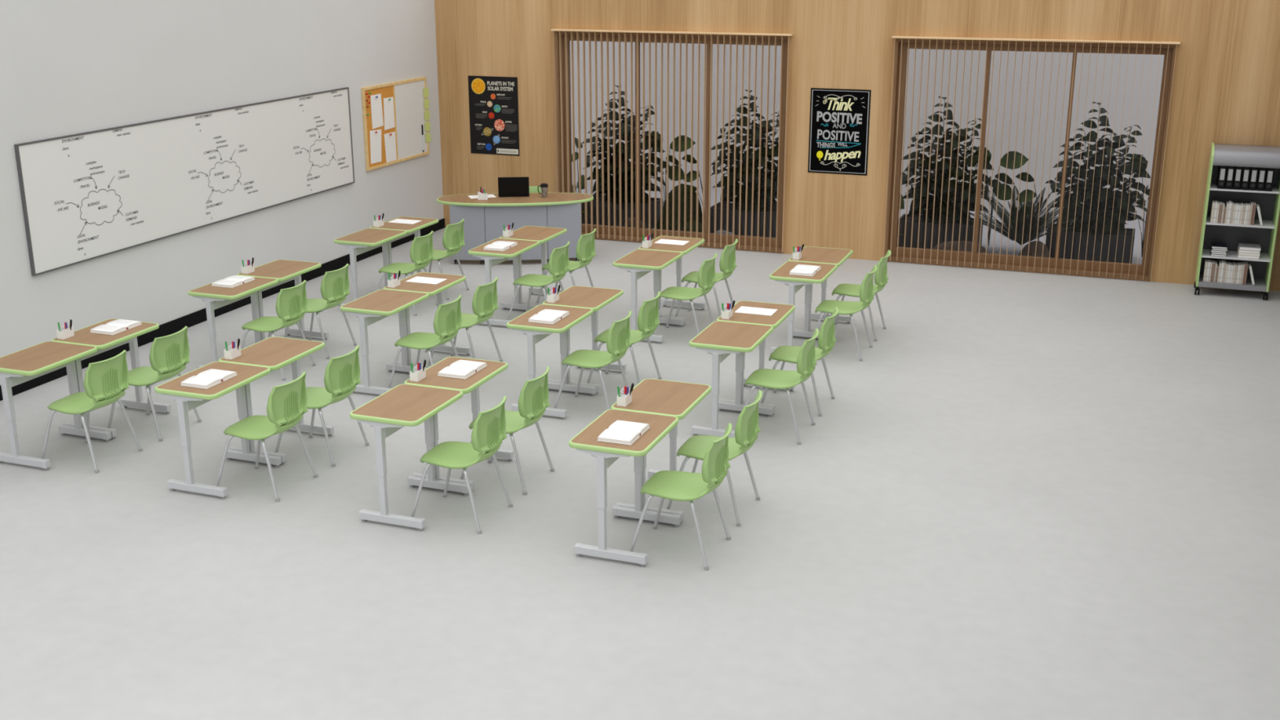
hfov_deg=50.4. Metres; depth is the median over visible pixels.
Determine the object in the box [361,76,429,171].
board
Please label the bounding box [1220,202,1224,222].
book
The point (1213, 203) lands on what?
book
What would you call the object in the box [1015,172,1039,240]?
leaf plant
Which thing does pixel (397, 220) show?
worksheet
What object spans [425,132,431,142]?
sticky note
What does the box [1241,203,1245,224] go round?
book
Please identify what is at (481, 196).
pencil holder
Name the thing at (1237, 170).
ring binder
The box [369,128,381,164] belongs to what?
paper
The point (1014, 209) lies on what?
fern
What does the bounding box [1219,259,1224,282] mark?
book
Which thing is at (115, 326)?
open book
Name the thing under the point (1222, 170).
ring binder
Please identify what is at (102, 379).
chair
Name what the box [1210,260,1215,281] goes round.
book
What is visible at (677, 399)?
student desk
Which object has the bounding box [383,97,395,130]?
paper
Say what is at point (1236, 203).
book
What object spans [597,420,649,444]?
open book
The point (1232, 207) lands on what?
book
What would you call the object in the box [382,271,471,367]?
student desk
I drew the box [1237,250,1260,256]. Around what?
book
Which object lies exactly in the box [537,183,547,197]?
travel mug
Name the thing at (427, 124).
sticky note
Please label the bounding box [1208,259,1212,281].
book
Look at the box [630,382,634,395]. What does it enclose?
pen
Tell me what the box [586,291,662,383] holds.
chair
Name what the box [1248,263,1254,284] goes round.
book
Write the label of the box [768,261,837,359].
student desk
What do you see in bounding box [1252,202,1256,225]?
book
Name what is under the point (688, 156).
leaf plant
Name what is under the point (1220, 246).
book
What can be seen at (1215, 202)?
book
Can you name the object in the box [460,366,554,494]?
chair
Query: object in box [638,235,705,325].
student desk
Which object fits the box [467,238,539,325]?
student desk
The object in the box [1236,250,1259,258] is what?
book
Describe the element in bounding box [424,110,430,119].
sticky note
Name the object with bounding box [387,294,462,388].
chair
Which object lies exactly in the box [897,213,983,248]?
planter
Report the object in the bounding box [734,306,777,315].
worksheet
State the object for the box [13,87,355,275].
whiteboard
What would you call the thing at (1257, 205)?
book
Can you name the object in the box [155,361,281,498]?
student desk
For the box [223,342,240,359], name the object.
pencil holder
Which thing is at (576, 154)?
leaf plant
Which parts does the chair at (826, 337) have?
leg, leg, seat, leg, leg, backrest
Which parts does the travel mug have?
lid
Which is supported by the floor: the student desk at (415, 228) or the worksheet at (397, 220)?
the student desk at (415, 228)
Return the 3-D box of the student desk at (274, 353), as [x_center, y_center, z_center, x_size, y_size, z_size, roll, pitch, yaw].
[-2.768,0.296,10.370,0.519,0.762,0.706,6,18,20]
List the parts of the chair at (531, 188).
backrest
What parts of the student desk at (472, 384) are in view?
leg, leg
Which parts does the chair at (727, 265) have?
leg, leg, seat, leg, leg, backrest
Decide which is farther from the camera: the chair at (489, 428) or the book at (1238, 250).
the book at (1238, 250)
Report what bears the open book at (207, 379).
on the student desk at (188, 398)
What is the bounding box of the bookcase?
[1194,142,1279,300]
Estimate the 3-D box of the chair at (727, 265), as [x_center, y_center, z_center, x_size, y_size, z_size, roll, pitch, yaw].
[0.695,-0.820,13.926,0.582,0.824,0.504,6,18,20]
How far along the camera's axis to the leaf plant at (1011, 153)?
16.98 m
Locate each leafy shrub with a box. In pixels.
[581,84,670,209]
[711,88,779,217]
[900,96,1002,231]
[1044,102,1150,242]
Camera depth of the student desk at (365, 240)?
14.24 m
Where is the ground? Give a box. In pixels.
[572,182,1146,264]
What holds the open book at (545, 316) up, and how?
on the student desk at (535, 332)
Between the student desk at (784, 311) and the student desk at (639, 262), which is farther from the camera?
the student desk at (639, 262)
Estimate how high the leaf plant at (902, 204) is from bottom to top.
1.129 m
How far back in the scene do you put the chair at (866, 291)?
12.64 m
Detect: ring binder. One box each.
[1216,165,1226,188]
[1224,165,1235,189]
[1232,166,1242,189]
[1240,166,1250,190]
[1248,167,1258,190]
[1256,167,1266,191]
[1263,168,1274,191]
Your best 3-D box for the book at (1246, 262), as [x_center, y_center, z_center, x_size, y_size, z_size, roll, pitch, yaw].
[6.612,-0.949,14.832,0.012,0.221,0.151,6,18,20]
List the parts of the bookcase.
panel, shelf, shelf, panel, shelf, shelf, panel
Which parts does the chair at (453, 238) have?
leg, leg, seat, backrest, leg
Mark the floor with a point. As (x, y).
(1033, 495)
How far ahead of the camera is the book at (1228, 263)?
14.83 m
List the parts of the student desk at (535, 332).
leg, leg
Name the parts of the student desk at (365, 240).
leg, leg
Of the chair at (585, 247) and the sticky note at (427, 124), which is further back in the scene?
the sticky note at (427, 124)
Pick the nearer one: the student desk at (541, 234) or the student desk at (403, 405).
the student desk at (403, 405)
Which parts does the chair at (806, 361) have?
leg, seat, leg, leg, backrest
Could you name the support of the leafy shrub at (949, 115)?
on the planter at (902, 220)
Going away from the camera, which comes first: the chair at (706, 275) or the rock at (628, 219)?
the chair at (706, 275)
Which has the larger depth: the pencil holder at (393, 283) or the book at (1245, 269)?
the book at (1245, 269)
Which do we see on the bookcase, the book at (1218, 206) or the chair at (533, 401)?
the book at (1218, 206)
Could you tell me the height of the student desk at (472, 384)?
0.762 m
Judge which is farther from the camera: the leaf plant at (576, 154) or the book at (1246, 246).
the leaf plant at (576, 154)
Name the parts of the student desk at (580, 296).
leg, leg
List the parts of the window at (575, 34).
sill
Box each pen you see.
[237,338,239,349]
[421,124,424,151]
[422,359,426,370]
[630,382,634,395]
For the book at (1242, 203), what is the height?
0.208 m
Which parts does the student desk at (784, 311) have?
leg, leg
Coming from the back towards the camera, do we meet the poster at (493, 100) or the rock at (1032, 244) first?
the poster at (493, 100)
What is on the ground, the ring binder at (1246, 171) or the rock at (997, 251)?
the rock at (997, 251)
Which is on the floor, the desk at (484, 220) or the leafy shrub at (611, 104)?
the desk at (484, 220)
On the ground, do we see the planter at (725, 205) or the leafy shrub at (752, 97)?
the planter at (725, 205)
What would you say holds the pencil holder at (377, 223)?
on the student desk at (415, 228)
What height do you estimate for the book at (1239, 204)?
0.201 m
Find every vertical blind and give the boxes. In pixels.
[551,28,792,252]
[883,35,1180,280]
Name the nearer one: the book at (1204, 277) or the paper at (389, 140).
the book at (1204, 277)
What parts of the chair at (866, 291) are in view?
leg, seat, leg, leg, backrest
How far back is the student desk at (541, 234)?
14.51 m
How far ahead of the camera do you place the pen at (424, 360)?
9.56 m
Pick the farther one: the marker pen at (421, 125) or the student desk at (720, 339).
the marker pen at (421, 125)
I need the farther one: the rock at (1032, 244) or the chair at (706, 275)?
the rock at (1032, 244)
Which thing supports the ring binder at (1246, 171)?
on the bookcase
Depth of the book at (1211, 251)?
14.80 m
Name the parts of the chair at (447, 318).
leg, leg, seat, leg, backrest, leg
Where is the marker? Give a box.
[417,362,419,371]
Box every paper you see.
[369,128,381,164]
[370,93,383,128]
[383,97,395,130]
[383,131,396,162]
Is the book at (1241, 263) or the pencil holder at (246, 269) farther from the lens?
the book at (1241, 263)
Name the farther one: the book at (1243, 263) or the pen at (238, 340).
the book at (1243, 263)
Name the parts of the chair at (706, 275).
leg, leg, seat, leg, backrest, leg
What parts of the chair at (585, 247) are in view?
leg, seat, leg, backrest, leg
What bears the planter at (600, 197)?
on the ground
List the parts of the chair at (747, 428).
leg, leg, seat, leg, backrest, leg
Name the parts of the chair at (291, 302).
leg, seat, leg, backrest, leg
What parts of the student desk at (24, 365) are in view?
leg, leg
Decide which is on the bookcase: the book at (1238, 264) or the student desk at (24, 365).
the book at (1238, 264)
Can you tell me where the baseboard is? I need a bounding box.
[0,217,444,400]
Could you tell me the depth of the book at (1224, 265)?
14.84 m
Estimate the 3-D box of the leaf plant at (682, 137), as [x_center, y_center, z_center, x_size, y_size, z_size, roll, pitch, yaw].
[0.378,-2.478,18.563,0.721,1.253,0.249,8,19,24]
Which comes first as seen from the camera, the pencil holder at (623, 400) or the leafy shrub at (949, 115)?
the pencil holder at (623, 400)
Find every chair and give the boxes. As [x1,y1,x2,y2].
[41,350,142,472]
[107,325,201,441]
[215,371,318,502]
[240,280,315,380]
[275,345,369,466]
[284,263,356,359]
[377,231,437,315]
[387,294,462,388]
[410,218,469,300]
[410,395,513,533]
[427,276,502,364]
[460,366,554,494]
[506,241,569,319]
[528,186,549,259]
[536,228,595,303]
[554,311,631,409]
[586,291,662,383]
[629,422,732,570]
[653,253,717,334]
[666,390,762,526]
[675,238,737,316]
[744,328,818,444]
[760,306,839,416]
[813,265,877,361]
[830,249,891,341]
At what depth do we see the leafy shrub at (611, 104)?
18.51 m
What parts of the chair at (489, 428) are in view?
leg, leg, seat, leg, backrest, leg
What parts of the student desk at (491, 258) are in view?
leg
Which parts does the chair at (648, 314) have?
leg, leg, seat, leg, backrest, leg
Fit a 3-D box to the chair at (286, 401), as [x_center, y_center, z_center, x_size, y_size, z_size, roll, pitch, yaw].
[-2.651,0.500,9.604,0.582,0.824,0.504,6,18,20]
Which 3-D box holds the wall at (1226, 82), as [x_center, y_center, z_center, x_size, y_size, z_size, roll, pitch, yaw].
[2.270,-3.034,16.449,10.470,3.820,0.250,6,18,20]
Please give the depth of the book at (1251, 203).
14.59 m
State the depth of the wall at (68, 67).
13.43 m
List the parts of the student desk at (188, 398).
leg, leg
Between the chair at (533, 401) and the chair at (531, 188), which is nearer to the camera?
the chair at (533, 401)
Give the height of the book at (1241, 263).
0.211 m
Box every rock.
[623,217,642,227]
[682,221,704,232]
[715,229,735,235]
[933,240,987,253]
[993,248,1004,253]
[1017,240,1050,257]
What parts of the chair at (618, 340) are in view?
leg, leg, seat, leg, backrest, leg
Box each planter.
[581,194,660,228]
[710,201,777,237]
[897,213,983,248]
[1045,223,1135,263]
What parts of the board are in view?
cork panel, white panel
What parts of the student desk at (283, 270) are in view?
leg, leg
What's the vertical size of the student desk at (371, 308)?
0.762 m
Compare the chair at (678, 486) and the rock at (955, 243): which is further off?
the rock at (955, 243)
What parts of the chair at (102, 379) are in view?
leg, seat, leg, leg, backrest, leg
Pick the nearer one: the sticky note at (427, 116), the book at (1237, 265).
the book at (1237, 265)
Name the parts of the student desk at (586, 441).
leg, leg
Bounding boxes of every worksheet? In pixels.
[389,218,422,224]
[405,276,446,284]
[467,194,496,198]
[654,239,689,244]
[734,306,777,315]
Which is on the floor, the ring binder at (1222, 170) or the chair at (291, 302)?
the chair at (291, 302)
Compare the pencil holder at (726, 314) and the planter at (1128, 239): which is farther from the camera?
the planter at (1128, 239)
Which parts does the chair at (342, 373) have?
leg, leg, leg, seat, backrest, leg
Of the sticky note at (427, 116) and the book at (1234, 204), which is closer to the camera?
the book at (1234, 204)
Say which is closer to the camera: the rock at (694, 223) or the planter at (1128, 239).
the planter at (1128, 239)
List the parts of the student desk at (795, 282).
leg, leg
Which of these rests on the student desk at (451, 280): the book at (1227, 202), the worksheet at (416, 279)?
the worksheet at (416, 279)
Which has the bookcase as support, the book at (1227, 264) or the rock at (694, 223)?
the book at (1227, 264)
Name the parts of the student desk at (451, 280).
leg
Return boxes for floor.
[0,227,1279,719]
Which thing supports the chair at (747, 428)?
on the floor
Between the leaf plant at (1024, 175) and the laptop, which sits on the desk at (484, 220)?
the laptop
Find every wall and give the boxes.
[0,0,444,385]
[434,0,1279,291]
[569,40,1164,217]
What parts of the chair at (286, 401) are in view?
leg, leg, seat, leg, backrest, leg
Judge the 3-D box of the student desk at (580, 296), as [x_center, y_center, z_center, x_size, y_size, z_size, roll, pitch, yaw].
[-0.487,-0.189,11.955,0.519,0.762,0.706,6,18,20]
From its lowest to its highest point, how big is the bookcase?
1.622 m
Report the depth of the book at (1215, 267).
14.88 m
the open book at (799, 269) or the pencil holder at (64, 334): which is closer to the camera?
the pencil holder at (64, 334)
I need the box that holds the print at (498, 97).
[475,97,517,149]
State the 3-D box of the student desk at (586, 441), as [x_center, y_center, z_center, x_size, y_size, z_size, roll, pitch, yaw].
[-0.090,0.802,8.696,0.519,0.762,0.706,6,18,20]
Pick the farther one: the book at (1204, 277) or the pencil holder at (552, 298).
the book at (1204, 277)
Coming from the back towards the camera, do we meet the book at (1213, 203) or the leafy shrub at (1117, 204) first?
the leafy shrub at (1117, 204)
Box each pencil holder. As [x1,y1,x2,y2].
[56,324,74,339]
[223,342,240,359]
[240,262,254,274]
[373,217,383,226]
[387,275,400,288]
[409,364,426,382]
[477,191,488,199]
[502,226,513,237]
[546,288,559,302]
[617,387,631,406]
[642,236,652,248]
[721,304,733,319]
[792,248,801,259]
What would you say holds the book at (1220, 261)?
on the bookcase
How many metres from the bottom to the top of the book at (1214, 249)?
0.020 m
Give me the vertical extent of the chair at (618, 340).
0.824 m
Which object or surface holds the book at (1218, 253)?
on the book at (1214, 255)
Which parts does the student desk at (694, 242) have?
leg, leg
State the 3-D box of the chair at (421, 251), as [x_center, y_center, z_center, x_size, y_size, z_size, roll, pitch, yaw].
[-2.474,-0.940,14.337,0.582,0.824,0.504,6,18,20]
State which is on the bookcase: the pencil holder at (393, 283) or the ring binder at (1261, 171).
the ring binder at (1261, 171)
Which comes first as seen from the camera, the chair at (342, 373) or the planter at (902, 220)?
the chair at (342, 373)
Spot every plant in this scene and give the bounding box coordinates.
[571,137,589,213]
[646,130,695,204]
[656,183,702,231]
[680,154,702,206]
[898,193,904,235]
[970,146,1028,246]
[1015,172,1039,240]
[1125,153,1149,257]
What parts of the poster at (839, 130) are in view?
yellow bulb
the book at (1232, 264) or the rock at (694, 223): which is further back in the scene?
the rock at (694, 223)
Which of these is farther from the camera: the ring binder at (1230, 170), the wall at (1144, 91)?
the wall at (1144, 91)
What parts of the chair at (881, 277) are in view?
leg, leg, seat, leg, leg, backrest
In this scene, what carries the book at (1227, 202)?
on the bookcase
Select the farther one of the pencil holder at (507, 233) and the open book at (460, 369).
the pencil holder at (507, 233)
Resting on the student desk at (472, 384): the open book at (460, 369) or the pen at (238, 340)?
the open book at (460, 369)
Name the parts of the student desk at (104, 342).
leg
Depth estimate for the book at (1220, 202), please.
14.69 m
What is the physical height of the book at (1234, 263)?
0.206 m
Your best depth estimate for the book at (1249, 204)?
14.59 m
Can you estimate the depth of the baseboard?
13.83 m
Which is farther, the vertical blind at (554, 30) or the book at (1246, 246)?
the vertical blind at (554, 30)
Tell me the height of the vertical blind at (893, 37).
2.648 m
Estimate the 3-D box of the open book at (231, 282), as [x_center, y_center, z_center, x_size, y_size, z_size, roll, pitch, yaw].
[-3.691,-0.716,12.340,0.224,0.031,0.344,6,18,20]
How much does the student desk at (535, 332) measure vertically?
0.762 m
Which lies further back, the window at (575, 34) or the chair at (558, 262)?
the window at (575, 34)
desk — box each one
[0,341,111,470]
[51,318,171,439]
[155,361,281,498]
[187,275,278,368]
[218,336,333,464]
[236,259,328,346]
[333,227,407,305]
[340,288,428,394]
[349,383,468,531]
[369,216,438,289]
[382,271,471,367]
[404,356,514,491]
[436,192,593,263]
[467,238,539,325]
[498,226,566,308]
[506,304,596,419]
[542,285,626,393]
[568,408,680,566]
[610,378,711,523]
[612,248,684,343]
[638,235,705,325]
[688,320,773,437]
[715,300,795,414]
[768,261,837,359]
[788,246,853,339]
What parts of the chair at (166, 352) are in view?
leg, leg, leg, seat, backrest, leg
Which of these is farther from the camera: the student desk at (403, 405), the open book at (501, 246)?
the open book at (501, 246)
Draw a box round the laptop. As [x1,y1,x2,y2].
[497,177,528,196]
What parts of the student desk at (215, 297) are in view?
leg, leg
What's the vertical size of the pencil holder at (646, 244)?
0.090 m
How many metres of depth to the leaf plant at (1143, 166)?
16.49 m
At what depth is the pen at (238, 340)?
10.08 m
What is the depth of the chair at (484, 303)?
12.17 m
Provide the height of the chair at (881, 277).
0.824 m
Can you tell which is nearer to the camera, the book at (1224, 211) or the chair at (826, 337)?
the chair at (826, 337)
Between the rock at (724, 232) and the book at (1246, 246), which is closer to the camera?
the book at (1246, 246)
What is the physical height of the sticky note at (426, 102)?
0.127 m
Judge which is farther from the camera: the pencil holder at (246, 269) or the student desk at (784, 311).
the pencil holder at (246, 269)
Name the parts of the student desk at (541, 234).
leg, leg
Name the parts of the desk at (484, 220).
modesty panel, modesty panel, modesty panel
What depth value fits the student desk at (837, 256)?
13.49 m
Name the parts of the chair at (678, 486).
leg, leg, seat, leg, backrest, leg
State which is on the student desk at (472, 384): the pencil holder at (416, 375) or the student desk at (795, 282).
the pencil holder at (416, 375)
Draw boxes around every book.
[90,319,142,335]
[180,368,237,389]
[211,275,255,288]
[437,360,486,378]
[483,240,518,251]
[528,309,569,324]
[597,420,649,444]
[789,264,820,276]
[1202,259,1208,281]
[1205,259,1210,281]
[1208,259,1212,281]
[1209,200,1215,222]
[1209,246,1226,253]
[1209,250,1226,257]
[1210,242,1226,248]
[1210,251,1226,254]
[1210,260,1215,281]
[1211,247,1227,251]
[1213,200,1217,222]
[1213,261,1217,282]
[1215,201,1219,222]
[1215,263,1218,282]
[1217,201,1222,222]
[1217,260,1221,282]
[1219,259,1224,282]
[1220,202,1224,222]
[1222,205,1226,223]
[1222,260,1226,282]
[1223,261,1228,283]
[1224,201,1229,223]
[1226,200,1231,223]
[1226,262,1231,283]
[1228,262,1233,283]
[1229,201,1233,223]
[1231,202,1235,223]
[1231,262,1235,283]
[1233,202,1239,223]
[1233,262,1238,283]
[1235,262,1240,284]
[1236,203,1241,224]
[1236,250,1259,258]
[1237,245,1259,253]
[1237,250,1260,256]
[1238,242,1261,251]
[1238,262,1243,284]
[1239,202,1244,224]
[1240,262,1244,284]
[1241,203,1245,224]
[1242,262,1246,284]
[1243,203,1248,224]
[1244,262,1248,284]
[1246,203,1250,224]
[1248,202,1253,225]
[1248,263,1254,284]
[1250,202,1254,225]
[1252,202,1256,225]
[1256,204,1262,225]
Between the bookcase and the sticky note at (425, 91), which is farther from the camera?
the sticky note at (425, 91)
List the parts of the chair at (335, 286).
leg, leg, leg, seat, backrest, leg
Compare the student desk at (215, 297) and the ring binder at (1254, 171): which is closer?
the student desk at (215, 297)
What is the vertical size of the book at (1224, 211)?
0.167 m
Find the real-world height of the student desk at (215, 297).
0.762 m
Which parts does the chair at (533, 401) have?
leg, seat, leg, backrest, leg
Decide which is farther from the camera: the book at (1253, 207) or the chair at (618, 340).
the book at (1253, 207)
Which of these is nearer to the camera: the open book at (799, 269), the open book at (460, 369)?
the open book at (460, 369)
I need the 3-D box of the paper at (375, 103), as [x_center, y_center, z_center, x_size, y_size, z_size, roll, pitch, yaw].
[-3.220,-3.047,16.648,0.002,0.407,0.264,6,18,20]
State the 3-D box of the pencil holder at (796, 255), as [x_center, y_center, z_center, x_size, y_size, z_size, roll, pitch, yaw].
[1.534,-1.036,13.269,0.062,0.090,0.116,6,18,20]
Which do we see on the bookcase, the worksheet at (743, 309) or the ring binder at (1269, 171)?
the ring binder at (1269, 171)
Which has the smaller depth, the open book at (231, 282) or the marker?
the marker
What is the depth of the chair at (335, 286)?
12.70 m
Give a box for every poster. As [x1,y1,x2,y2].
[467,75,519,155]
[808,88,871,175]
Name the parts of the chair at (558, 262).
leg, leg, seat, leg, backrest, leg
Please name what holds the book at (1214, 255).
on the bookcase
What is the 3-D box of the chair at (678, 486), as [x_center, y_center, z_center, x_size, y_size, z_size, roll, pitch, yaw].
[0.274,0.813,8.562,0.582,0.824,0.504,6,18,20]
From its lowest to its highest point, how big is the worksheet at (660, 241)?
0.002 m
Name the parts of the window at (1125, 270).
sill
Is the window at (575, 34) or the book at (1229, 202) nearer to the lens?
the book at (1229, 202)
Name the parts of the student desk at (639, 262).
leg, leg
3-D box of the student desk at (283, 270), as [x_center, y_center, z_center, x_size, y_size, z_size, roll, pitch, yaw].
[-3.412,-0.502,12.997,0.519,0.762,0.706,6,18,20]
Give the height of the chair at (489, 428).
0.824 m
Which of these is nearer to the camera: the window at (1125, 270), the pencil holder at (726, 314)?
the pencil holder at (726, 314)
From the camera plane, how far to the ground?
18.34 m
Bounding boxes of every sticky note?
[422,87,429,97]
[423,98,429,108]
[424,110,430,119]
[424,121,430,131]
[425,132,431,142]
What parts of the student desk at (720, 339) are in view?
leg, leg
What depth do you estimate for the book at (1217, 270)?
14.87 m
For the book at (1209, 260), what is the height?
0.218 m
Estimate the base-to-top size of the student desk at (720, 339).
0.762 m
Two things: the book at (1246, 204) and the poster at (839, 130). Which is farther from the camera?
the poster at (839, 130)
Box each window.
[555,31,790,253]
[884,39,1176,281]
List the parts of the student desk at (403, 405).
leg, leg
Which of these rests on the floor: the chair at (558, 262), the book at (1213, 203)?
the chair at (558, 262)
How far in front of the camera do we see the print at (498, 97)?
17.87 m
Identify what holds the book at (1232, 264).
on the bookcase
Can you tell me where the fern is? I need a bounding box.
[964,185,1079,244]
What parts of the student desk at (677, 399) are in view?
leg, leg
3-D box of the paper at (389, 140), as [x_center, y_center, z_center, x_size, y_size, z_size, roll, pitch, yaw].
[-3.126,-2.666,17.027,0.002,0.356,0.268,6,18,20]
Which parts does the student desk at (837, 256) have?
leg, leg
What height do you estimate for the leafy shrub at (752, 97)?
1.647 m
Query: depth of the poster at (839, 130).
16.34 m
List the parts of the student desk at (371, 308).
leg, leg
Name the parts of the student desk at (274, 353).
leg, leg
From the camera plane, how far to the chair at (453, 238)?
14.79 m
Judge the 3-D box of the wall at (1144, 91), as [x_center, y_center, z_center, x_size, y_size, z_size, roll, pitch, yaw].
[4.208,-4.601,19.874,16.500,4.620,0.200,6,18,20]
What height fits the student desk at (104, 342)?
0.762 m
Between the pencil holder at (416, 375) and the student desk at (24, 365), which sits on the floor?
the student desk at (24, 365)
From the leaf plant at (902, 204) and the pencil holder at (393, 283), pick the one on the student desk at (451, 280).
the pencil holder at (393, 283)
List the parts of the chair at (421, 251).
leg, seat, leg, backrest, leg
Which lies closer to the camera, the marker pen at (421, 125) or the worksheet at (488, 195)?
the worksheet at (488, 195)
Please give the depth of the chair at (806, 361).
10.54 m
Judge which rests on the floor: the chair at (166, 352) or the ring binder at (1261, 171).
the chair at (166, 352)
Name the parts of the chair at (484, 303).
leg, leg, leg, seat, backrest, leg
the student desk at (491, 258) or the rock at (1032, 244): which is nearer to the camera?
the student desk at (491, 258)

